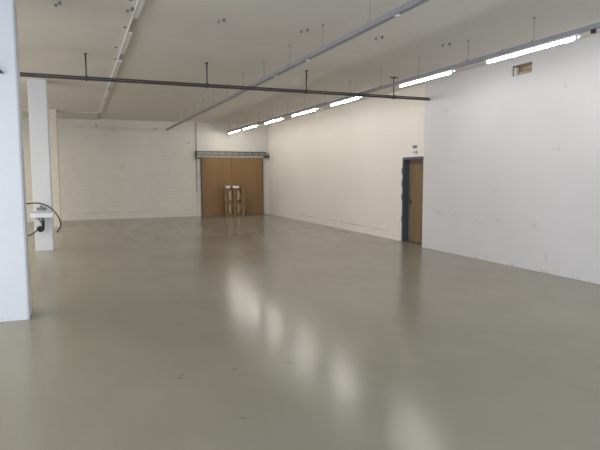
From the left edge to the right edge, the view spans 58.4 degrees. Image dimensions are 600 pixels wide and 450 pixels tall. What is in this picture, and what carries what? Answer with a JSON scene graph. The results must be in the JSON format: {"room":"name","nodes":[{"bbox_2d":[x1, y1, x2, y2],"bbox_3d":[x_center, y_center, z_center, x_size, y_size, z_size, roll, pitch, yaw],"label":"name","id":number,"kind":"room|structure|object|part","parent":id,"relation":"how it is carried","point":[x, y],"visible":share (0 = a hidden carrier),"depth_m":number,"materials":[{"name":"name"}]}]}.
{"room":"empty warehouse","nodes":[
{"label":"empty warehouse","id":0,"kind":"room"},
{"bbox_2d":[22,117,268,221],"bbox_3d":[-7.753,-2.048,19.901,14.900,3.690,0.300,-2,6,-22],"label":"wall","id":1,"kind":"structure","parent":0,"point":[124,173],"depth_m":20.34,"materials":[{"name":"white paint"}]},
{"bbox_2d":[22,109,97,119],"bbox_3d":[-10.587,-3.621,17.159,7.700,0.030,2.320,-2,6,-22],"label":"trim","id":2,"kind":"structure","parent":1,"relation":"attached to","point":[25,113],"depth_m":18.16,"materials":[{"name":"paint"}]},
{"bbox_2d":[62,128,155,130],"bbox_3d":[-6.875,-3.541,19.946,3.730,0.020,0.030,-2,6,-22],"label":"conduit","id":3,"kind":"object","parent":1,"relation":"attached to","point":[62,128],"visible":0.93,"depth_m":19.85,"materials":[{"name":"grey metal"}]},
{"bbox_2d":[195,151,268,215],"bbox_3d":[-2.699,-1.677,21.765,3.030,2.575,0.180,-2,6,-22],"label":"door","id":4,"kind":"structure","parent":1,"relation":"in","point":[218,170],"depth_m":21.62,"materials":[{"name":"brown wood"}]},
{"bbox_2d":[0,214,599,449],"bbox_3d":[-3.121,0.929,8.897,14.900,0.200,24.600,-2,6,-22],"label":"floor","id":5,"kind":"structure","parent":0,"point":[255,331],"depth_m":5.17,"materials":[{"name":"grey concrete"}]},
{"bbox_2d":[0,0,31,321],"bbox_3d":[-3.358,-0.761,6.105,0.370,3.690,0.370,-2,6,-22],"label":"column","id":6,"kind":"structure","parent":5,"relation":"on","point":[15,286],"depth_m":6.01,"materials":[{"name":"white paint"}]},
{"bbox_2d":[27,79,54,250],"bbox_3d":[-5.692,-1.292,11.814,0.370,3.690,0.370,-2,6,-22],"label":"column","id":7,"kind":"structure","parent":5,"relation":"on","point":[37,88],"depth_m":11.63,"materials":[{"name":"white paint"}]},
{"bbox_2d":[29,205,54,231],"bbox_3d":[-5.553,-0.137,11.582,0.515,0.581,0.433,-2,6,-22],"label":"basin","id":8,"kind":"object","parent":7,"relation":"attached to","point":[44,213],"visible":1,"depth_m":11.47,"materials":[{"name":"white ceramic"}]},
{"bbox_2d":[36,205,45,210],"bbox_3d":[-5.603,-0.357,11.618,0.190,0.148,0.162,-2,6,-22],"label":"tap","id":9,"kind":"object","parent":8,"relation":"on","point":[44,208],"depth_m":11.64,"materials":[{"name":"silver metal"}]},
{"bbox_3d":[-5.553,-0.234,11.573,0.515,0.136,0.433,-2,6,-22],"label":"basin bowl","id":10,"kind":"part","parent":8,"relation":"part of","materials":[{"name":"white ceramic"}]},
{"bbox_2d":[26,202,60,235],"bbox_3d":[-5.677,-0.117,11.515,1.019,0.731,0.125,-4,7,-35],"label":"hose","id":11,"kind":"object","parent":8,"relation":"attached to","point":[33,202],"visible":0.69,"depth_m":11.61,"materials":[{"name":"black rubber"}]},
{"bbox_2d":[48,109,61,226],"bbox_3d":[-7.858,-1.781,17.064,0.370,3.690,0.370,-2,6,-22],"label":"column","id":12,"kind":"structure","parent":5,"relation":"on","point":[53,132],"depth_m":16.92,"materials":[{"name":"white paint"}]},
{"bbox_2d":[224,187,244,215],"bbox_3d":[-2.624,-0.928,21.512,0.800,1.158,0.259,-2,6,-22],"label":"wooden pallet","id":13,"kind":"object","parent":5,"relation":"on","point":[234,201],"visible":0.94,"depth_m":21.49,"materials":[{"name":"brown wood"}]},
{"bbox_2d":[227,186,247,213],"bbox_3d":[-2.562,-0.974,21.711,0.878,1.210,0.259,-2,6,-22],"label":"wooden pallet","id":14,"kind":"object","parent":5,"relation":"on","point":[246,208],"visible":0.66,"depth_m":21.77,"materials":[{"name":"brown wood"}]},
{"bbox_2d":[16,0,599,124],"bbox_3d":[-3.131,-2.969,8.530,14.900,0.250,24.600,-2,6,-22],"label":"ceiling","id":15,"kind":"structure","parent":0,"point":[171,40],"depth_m":8.48,"materials":[{"name":"white paint"}]},
{"bbox_2d":[97,0,144,118],"bbox_3d":[-3.106,-2.886,9.281,0.080,0.054,21.950,-2,6,-22],"label":"rail","id":16,"kind":"object","parent":15,"relation":"attached to","point":[139,4],"visible":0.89,"depth_m":8.17,"materials":[{"name":"white metal"}]},
{"bbox_2d":[20,53,429,100],"bbox_3d":[-3.675,-2.663,9.042,14.058,0.451,0.075,-2,6,-22],"label":"pipe rail","id":17,"kind":"object","parent":15,"relation":"hanging from","point":[23,74],"visible":1,"depth_m":9.85,"materials":[{"name":"grey metal"}]},
{"bbox_3d":[-3.614,-2.665,9.067,0.044,0.451,0.075,-2,6,-22],"label":"hanger rod","id":18,"kind":"part","parent":17,"relation":"part of","materials":[{"name":"grey metal"}]},
{"bbox_3d":[-1.707,-2.744,9.849,0.044,0.451,0.075,-2,6,-22],"label":"hanger rod","id":19,"kind":"part","parent":17,"relation":"part of","materials":[{"name":"grey metal"}]},
{"bbox_3d":[0.130,-2.820,10.601,0.044,0.451,0.075,-2,6,-22],"label":"hanger rod","id":20,"kind":"part","parent":17,"relation":"part of","materials":[{"name":"grey metal"}]},
{"bbox_2d":[166,0,428,130],"bbox_3d":[-0.872,-2.813,10.212,0.075,0.384,21.950,-2,6,-22],"label":"light trunking","id":21,"kind":"object","parent":15,"relation":"hanging from","point":[411,4],"visible":0.97,"depth_m":7.14,"materials":[{"name":"grey metal"}]},
{"bbox_2d":[228,17,599,131],"bbox_3d":[1.356,-2.884,11.181,0.104,0.436,22.050,-2,6,-22],"label":"light trunking","id":22,"kind":"object","parent":15,"relation":"hanging from","point":[592,27],"depth_m":8.20,"materials":[{"name":"grey metal"}]},
{"bbox_3d":[-1.736,-3.394,18.674,0.104,0.064,1.670,-2,6,-22],"label":"fluorescent lamp","id":23,"kind":"part","parent":22,"relation":"part of","materials":[{"name":"white plastic"}]},
{"bbox_3d":[-0.814,-3.187,16.446,0.104,0.064,1.610,-2,6,-22],"label":"fluorescent lamp","id":24,"kind":"part","parent":22,"relation":"part of","materials":[{"name":"white plastic"}]},
{"bbox_3d":[0.102,-2.981,14.232,0.104,0.064,1.700,-2,6,-22],"label":"fluorescent lamp","id":25,"kind":"part","parent":22,"relation":"part of","materials":[{"name":"white plastic"}]},
{"bbox_3d":[1.004,-2.778,12.050,0.104,0.064,1.460,-2,6,-22],"label":"fluorescent lamp","id":26,"kind":"part","parent":22,"relation":"part of","materials":[{"name":"white plastic"}]},
{"bbox_3d":[2.150,-2.521,9.279,0.104,0.064,1.580,-2,6,-22],"label":"fluorescent lamp","id":27,"kind":"part","parent":22,"relation":"part of","materials":[{"name":"white plastic"}]},
{"bbox_3d":[3.032,-2.322,7.147,0.104,0.064,1.590,-2,6,-22],"label":"fluorescent lamp","id":28,"kind":"part","parent":22,"relation":"part of","materials":[{"name":"white plastic"}]},
{"bbox_2d":[268,84,424,240],"bbox_3d":[1.070,-1.831,17.341,0.540,3.690,11.170,-2,6,-22],"label":"wall","id":29,"kind":"structure","parent":0,"point":[340,167],"depth_m":15.72,"materials":[{"name":"white paint"}]},
{"bbox_2d":[401,156,423,243],"bbox_3d":[2.821,-0.583,12.742,0.242,2.057,1.154,-2,6,-22],"label":"door","id":30,"kind":"structure","parent":29,"relation":"in","point":[412,167],"depth_m":13.08,"materials":[{"name":"brown wood"}]},
{"bbox_2d":[422,34,599,283],"bbox_3d":[5.605,-0.787,6.117,0.740,3.690,13.130,-2,6,-22],"label":"wall","id":31,"kind":"structure","parent":0,"point":[511,165],"depth_m":9.38,"materials":[{"name":"white paint"}]},
{"bbox_2d":[512,62,531,76],"bbox_3d":[3.920,-2.695,9.308,0.181,0.178,0.443,-2,6,-22],"label":"air vent","id":32,"kind":"object","parent":31,"relation":"in","point":[524,68],"visible":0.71,"depth_m":9.40,"materials":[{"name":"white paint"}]}
]}

